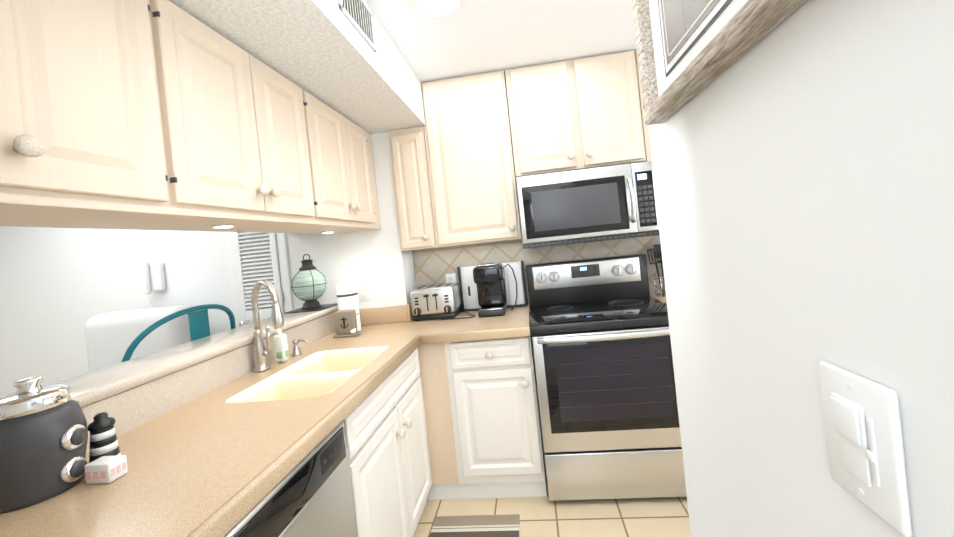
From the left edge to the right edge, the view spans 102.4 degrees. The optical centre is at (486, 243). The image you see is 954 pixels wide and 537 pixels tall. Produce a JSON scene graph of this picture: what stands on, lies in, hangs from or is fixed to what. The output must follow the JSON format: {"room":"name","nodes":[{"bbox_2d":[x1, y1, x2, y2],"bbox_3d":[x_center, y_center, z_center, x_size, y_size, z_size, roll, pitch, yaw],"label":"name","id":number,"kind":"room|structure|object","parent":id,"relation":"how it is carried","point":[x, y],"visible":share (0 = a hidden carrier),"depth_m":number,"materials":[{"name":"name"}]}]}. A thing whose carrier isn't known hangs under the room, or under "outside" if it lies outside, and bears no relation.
{"room":"kitchen","nodes":[
{"label":"kitchen","id":0,"kind":"room"},
{"bbox_2d":[5,226,272,232],"bbox_3d":[-1.301,-0.485,1.452,0.316,0.835,2.097,-6,0,6],"label":"wall","id":1,"kind":"structure","parent":0,"point":[134,229],"depth_m":1.42,"materials":[{"name":"white paint"}]},
{"bbox_2d":[0,0,183,227],"bbox_3d":[-1.041,-0.358,0.696,0.333,0.597,0.641,-6,0,6],"label":"upper cabinet","id":2,"kind":"object","parent":1,"relation":"attached to","point":[146,114],"depth_m":0.83,"materials":[{"name":"wood"}]},
{"bbox_2d":[108,0,323,231],"bbox_3d":[-0.970,-0.365,1.352,0.333,0.597,0.679,-6,0,6],"label":"upper cabinet","id":3,"kind":"object","parent":1,"relation":"attached to","point":[244,129],"depth_m":1.26,"materials":[{"name":"wood"}]},
{"bbox_2d":[212,224,234,227],"bbox_3d":[-0.931,-0.059,1.355,0.068,0.008,0.068,-6,0,0],"label":"recessed light","id":4,"kind":"object","parent":3,"relation":"attached to","point":[224,226],"depth_m":1.34,"materials":[{"name":"white"}]},
{"bbox_2d":[273,93,379,233],"bbox_3d":[-0.898,-0.373,2.019,0.333,0.597,0.664,-6,0,6],"label":"upper cabinet","id":5,"kind":"object","parent":1,"relation":"attached to","point":[345,168],"depth_m":1.97,"materials":[{"name":"wood"}]},
{"bbox_2d":[0,226,295,397],"bbox_3d":[-2.818,0.454,3.094,3.228,2.390,0.120,-6,0,6],"label":"wall","id":6,"kind":"structure","parent":0,"point":[60,288],"depth_m":3.08,"materials":[{"name":"white paint"}]},
{"bbox_2d":[141,261,165,307],"bbox_3d":[-2.551,0.478,2.959,0.120,0.693,0.083,-6,0,6],"label":"telephone","id":7,"kind":"object","parent":6,"relation":"attached to","point":[153,276],"visible":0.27,"depth_m":2.95,"materials":[{"name":"white plastic"}]},
{"bbox_2d":[225,232,292,327],"bbox_3d":[-1.701,0.484,2.864,0.480,2.100,0.095,-6,0,6],"label":"louvered door","id":8,"kind":"structure","parent":6,"relation":"in","point":[276,253],"depth_m":2.89,"materials":[{"name":"white wood"}]},
{"bbox_2d":[169,0,425,133],"bbox_3d":[-0.838,-0.817,1.398,0.679,0.270,2.097,-6,0,6],"label":"soffit","id":9,"kind":"structure","parent":0,"point":[323,51],"depth_m":1.47,"materials":[{"name":"white paint"}]},
{"bbox_2d":[338,0,376,51],"bbox_3d":[-0.487,-0.878,1.454,0.015,0.157,0.310,-6,0,6],"label":"ceiling vent","id":10,"kind":"object","parent":9,"relation":"in","point":[358,14],"visible":0.98,"depth_m":1.48,"materials":[{"name":"grey metal"}]},
{"bbox_2d":[336,283,360,331],"bbox_3d":[-0.820,0.387,2.274,0.118,0.280,0.118,-6,0,6],"label":"paper towel","id":11,"kind":"object","parent":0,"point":[347,296],"visible":0.67,"depth_m":2.23,"materials":[{"name":"white paper"}]},
{"bbox_2d":[288,132,415,308],"bbox_3d":[-0.869,0.251,2.705,0.748,2.390,0.470,-6,0,6],"label":"wall","id":12,"kind":"structure","parent":0,"point":[380,262],"depth_m":2.46,"materials":[{"name":"white paint"}]},
{"bbox_2d":[359,282,370,300],"bbox_3d":[-0.783,0.312,2.455,0.070,0.115,0.008,-6,0,6],"label":"outlet","id":13,"kind":"object","parent":12,"relation":"attached to","point":[364,289],"visible":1,"depth_m":2.45,"materials":[{"name":"white plastic"}]},
{"bbox_2d":[365,0,636,82],"bbox_3d":[-1.421,-0.922,0.664,6.800,0.060,4.620,-6,0,6],"label":"ceiling","id":14,"kind":"structure","parent":0,"point":[469,37],"depth_m":1.93,"materials":[{"name":"white paint"}]},
{"bbox_2d":[414,0,459,17],"bbox_3d":[-0.209,-1.016,1.616,0.196,0.024,0.196,-6,0,6],"label":"recessed light","id":15,"kind":"object","parent":14,"relation":"in","point":[436,8],"visible":0.98,"depth_m":1.65,"materials":[{"name":"white"}]},
{"bbox_2d":[506,87,529,307],"bbox_3d":[0.903,0.067,2.567,2.820,2.390,0.120,-6,0,6],"label":"wall","id":16,"kind":"structure","parent":0,"point":[514,166],"depth_m":2.58,"materials":[{"name":"white paint"}]},
{"bbox_2d":[388,126,435,250],"bbox_3d":[-0.454,-0.338,2.506,0.224,0.756,0.278,-6,0,6],"label":"upper cabinet","id":17,"kind":"object","parent":16,"relation":"attached to","point":[409,155],"depth_m":2.37,"materials":[{"name":"wood"}]},
{"bbox_2d":[421,70,521,247],"bbox_3d":[-0.093,-0.511,2.465,0.528,1.026,0.278,-6,0,6],"label":"upper cabinet","id":18,"kind":"object","parent":16,"relation":"attached to","point":[454,161],"depth_m":2.33,"materials":[{"name":"wood"}]},
{"bbox_2d":[413,235,664,306],"bbox_3d":[0.803,0.129,2.515,2.619,0.458,0.006,-6,0,6],"label":"backsplash","id":19,"kind":"structure","parent":16,"relation":"attached to","point":[432,266],"depth_m":2.58,"materials":[{"name":"tile"}]},
{"bbox_2d":[445,273,455,282],"bbox_3d":[-0.243,0.266,2.622,0.070,0.115,0.008,-6,0,6],"label":"outlet","id":20,"kind":"object","parent":19,"relation":"attached to","point":[451,278],"visible":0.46,"depth_m":2.62,"materials":[{"name":"white plastic"}]},
{"bbox_2d":[507,50,651,176],"bbox_3d":[0.531,-0.766,2.394,0.762,0.648,0.278,-6,0,6],"label":"upper cabinet","id":21,"kind":"object","parent":16,"relation":"attached to","point":[588,112],"depth_m":2.26,"materials":[{"name":"wood"}]},
{"bbox_2d":[516,161,659,248],"bbox_3d":[0.580,-0.212,2.313,0.757,0.412,0.439,-6,0,6],"label":"microwave","id":22,"kind":"object","parent":21,"relation":"attached to","point":[606,203],"visible":1,"depth_m":2.14,"materials":[{"name":"silver metal"}]},
{"bbox_2d":[644,111,650,153],"bbox_3d":[1.203,-0.646,2.323,0.544,1.026,0.278,-6,0,6],"label":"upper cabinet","id":23,"kind":"object","parent":16,"relation":"attached to","point":[649,148],"depth_m":2.23,"materials":[{"name":"wood"}]},
{"bbox_2d":[413,452,690,536],"bbox_3d":[-1.167,1.514,0.664,6.800,0.060,4.620,-6,0,6],"label":"floor","id":24,"kind":"structure","parent":0,"point":[544,516],"depth_m":1.85,"materials":[{"name":"tile"}]},
{"bbox_2d":[85,305,199,371],"bbox_3d":[-2.406,1.040,2.498,0.810,1.140,0.710,-6,0,6],"label":"armchair","id":25,"kind":"object","parent":24,"relation":"on","point":[110,337],"visible":0.06,"depth_m":2.60,"materials":[{"name":"white fabric"}]},
{"bbox_2d":[121,304,235,362],"bbox_3d":[-1.608,0.931,1.953,0.457,1.194,0.646,-6,0,6],"label":"chair","id":26,"kind":"object","parent":24,"relation":"on","point":[199,327],"visible":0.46,"depth_m":1.90,"materials":[{"name":"teal metal"}]},
{"bbox_2d":[224,421,356,536],"bbox_3d":[-0.719,1.005,0.903,0.599,0.860,0.642,-6,0,6],"label":"dishwasher","id":27,"kind":"object","parent":24,"relation":"on","point":[310,494],"visible":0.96,"depth_m":0.99,"materials":[{"name":"silver metal"}]},
{"bbox_2d":[343,413,366,536],"bbox_3d":[-0.730,1.001,0.904,0.589,0.870,0.686,-6,0,6],"label":"base cabinet","id":28,"kind":"object","parent":24,"relation":"on","point":[349,424],"depth_m":1.23,"materials":[{"name":"wood"}]},
{"bbox_2d":[351,347,431,536],"bbox_3d":[-0.649,0.993,1.653,0.589,0.870,0.857,-6,0,6],"label":"base cabinet","id":29,"kind":"object","parent":24,"relation":"on","point":[384,421],"depth_m":1.58,"materials":[{"name":"wood"}]},
{"bbox_2d":[0,303,435,536],"bbox_3d":[-0.711,0.549,1.515,0.635,0.295,2.325,-6,0,6],"label":"countertop","id":30,"kind":"structure","parent":29,"relation":"on","point":[222,445],"depth_m":1.07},
{"bbox_2d":[0,375,87,512],"bbox_3d":[-0.988,0.420,0.841,0.174,0.250,0.160,-6,0,6],"label":"appliance","id":31,"kind":"object","parent":30,"relation":"on","point":[43,437],"visible":0.98,"depth_m":0.81,"materials":[{"name":"grey plastic"}]},
{"bbox_2d":[87,412,120,462],"bbox_3d":[-0.932,0.476,0.931,0.058,0.127,0.058,-6,0,6],"label":"salt shaker","id":32,"kind":"object","parent":30,"relation":"on","point":[103,436],"visible":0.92,"depth_m":0.92,"materials":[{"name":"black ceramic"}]},
{"bbox_2d":[84,455,127,483],"bbox_3d":[-0.859,0.511,0.866,0.063,0.042,0.041,-6,0,6],"label":"box","id":33,"kind":"object","parent":30,"relation":"on","point":[106,469],"visible":0.98,"depth_m":0.85,"materials":[{"name":"white cardboard"}]},
{"bbox_2d":[251,280,283,371],"bbox_3d":[-0.912,0.344,1.594,0.231,0.386,0.062,-6,0,32],"label":"faucet","id":34,"kind":"object","parent":30,"relation":"on","point":[261,352],"visible":1,"depth_m":1.62,"materials":[{"name":"silver metal"}]},
{"bbox_2d":[273,323,288,361],"bbox_3d":[-0.938,0.452,1.743,0.057,0.175,0.038,-6,0,6],"label":"soap bottle","id":35,"kind":"object","parent":30,"relation":"on","point":[281,351],"visible":0.81,"depth_m":1.73,"materials":[{"name":"white plastic"}]},
{"bbox_2d":[292,339,308,355],"bbox_3d":[-0.891,0.497,1.838,0.096,0.076,0.044,-6,0,6],"label":"soap pump","id":36,"kind":"object","parent":30,"relation":"on","point":[296,349],"visible":1,"depth_m":1.83,"materials":[{"name":"silver metal"}]},
{"bbox_2d":[333,309,361,337],"bbox_3d":[-0.792,0.452,2.162,0.145,0.145,0.068,-6,0,6],"label":"napkin holder","id":37,"kind":"object","parent":30,"relation":"on","point":[346,322],"visible":1,"depth_m":2.14,"materials":[{"name":"stone"}]},
{"bbox_2d":[410,283,460,320],"bbox_3d":[-0.325,0.376,2.478,0.280,0.200,0.276,-6,0,6],"label":"toaster","id":38,"kind":"object","parent":30,"relation":"on","point":[436,301],"visible":0.98,"depth_m":2.37,"materials":[{"name":"silver metal"}]},
{"bbox_2d":[418,342,469,499],"bbox_3d":[-0.206,0.946,2.323,0.189,0.870,0.618,-6,0,6],"label":"base cabinet","id":39,"kind":"object","parent":24,"relation":"on","point":[447,457],"depth_m":2.04,"materials":[{"name":"wood"}]},
{"bbox_2d":[429,514,519,536],"bbox_3d":[-0.132,1.370,1.129,0.425,0.012,1.570,-6,0,6],"label":"rug","id":40,"kind":"object","parent":24,"relation":"on","point":[481,526],"visible":1,"depth_m":1.83,"materials":[{"name":"grey fabric"}]},
{"bbox_2d":[454,334,546,498],"bbox_3d":[0.074,0.917,2.292,0.456,0.870,0.618,-6,0,6],"label":"base cabinet","id":41,"kind":"object","parent":24,"relation":"on","point":[482,419],"depth_m":1.99,"materials":[{"name":"wood"}]},
{"bbox_2d":[424,305,529,343],"bbox_3d":[-0.016,0.469,2.278,0.542,0.048,0.658,-6,0,6],"label":"countertop","id":42,"kind":"structure","parent":41,"relation":"on","point":[515,322],"depth_m":2.03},
{"bbox_2d":[440,309,474,319],"bbox_3d":[-0.144,0.444,2.400,0.192,0.022,0.239,-6,0,30],"label":"power cord","id":43,"kind":"object","parent":42,"relation":"on","point":[474,315],"depth_m":2.33,"materials":[{"name":"black plastic"}]},
{"bbox_2d":[473,263,506,316],"bbox_3d":[0.025,0.281,2.400,0.180,0.314,0.245,-6,0,6],"label":"coffee maker","id":44,"kind":"object","parent":42,"relation":"on","point":[489,280],"visible":1,"depth_m":2.33,"materials":[{"name":"black plastic"}]},
{"bbox_2d":[457,260,527,311],"bbox_3d":[0.037,0.287,2.562,0.446,0.300,0.056,-6,0,6],"label":"cutting boards","id":45,"kind":"object","parent":42,"relation":"on","point":[468,291],"visible":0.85,"depth_m":2.56,"materials":[{"name":"white plastic"}]},
{"bbox_2d":[504,264,516,309],"bbox_3d":[0.150,0.278,2.469,0.049,0.292,0.114,-6,0,30],"label":"power cord","id":46,"kind":"object","parent":42,"relation":"on","point":[507,264],"depth_m":2.50,"materials":[{"name":"black plastic"}]},
{"bbox_2d":[526,254,686,500],"bbox_3d":[0.659,0.699,2.176,0.766,1.182,0.715,-6,0,6],"label":"range oven","id":47,"kind":"object","parent":24,"relation":"on","point":[604,375],"visible":0.94,"depth_m":1.90,"materials":[{"name":"silver metal"}]},
{"bbox_2d":[650,294,666,303],"bbox_3d":[1.550,0.306,2.107,1.090,0.048,0.658,-6,0,6],"label":"countertop","id":48,"kind":"structure","parent":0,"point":[652,295],"depth_m":2.32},
{"bbox_2d":[647,244,665,297],"bbox_3d":[1.157,0.145,2.359,0.301,0.350,0.125,-6,0,6],"label":"utensil holder","id":49,"kind":"object","parent":48,"relation":"on","point":[656,249],"visible":0.19,"depth_m":2.38,"materials":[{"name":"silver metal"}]},
{"bbox_2d":[648,0,953,536],"bbox_3d":[0.258,0.135,-0.575,0.150,2.390,2.493,-6,0,6],"label":"wall","id":50,"kind":"structure","parent":0,"point":[803,163],"depth_m":0.32,"materials":[{"name":"white paint"}]},
{"bbox_2d":[632,0,806,124],"bbox_3d":[0.205,-0.329,0.219,0.030,0.300,0.760,-6,0,6],"label":"picture frame","id":51,"kind":"object","parent":50,"relation":"attached to","point":[688,50],"visible":1,"depth_m":0.45,"materials":[{"name":"white"}]},
{"bbox_2d":[819,361,911,536],"bbox_3d":[0.270,0.144,0.280,0.011,0.097,0.064,-6,0,6],"label":"switch plate","id":52,"kind":"object","parent":50,"relation":"attached to","point":[864,439],"visible":1,"depth_m":0.27,"materials":[{"name":"white plastic"}]},
{"bbox_3d":[-1.105,0.960,1.448,0.206,1.030,2.097,-6,0,6],"label":"wall","id":53,"kind":"structure","parent":0,"visible":0},
{"bbox_2d":[50,305,337,407],"bbox_3d":[-1.164,0.429,1.448,0.280,0.037,2.093,-6,0,6],"label":"sill ledge","id":54,"kind":"object","parent":53,"relation":"on","point":[92,387],"visible":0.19,"depth_m":1.33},
{"bbox_2d":[284,254,337,313],"bbox_3d":[-1.073,0.231,2.334,0.231,0.336,0.230,-6,0,6],"label":"lantern","id":55,"kind":"object","parent":54,"relation":"on","point":[308,282],"visible":1,"depth_m":2.29,"materials":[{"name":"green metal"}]}
]}

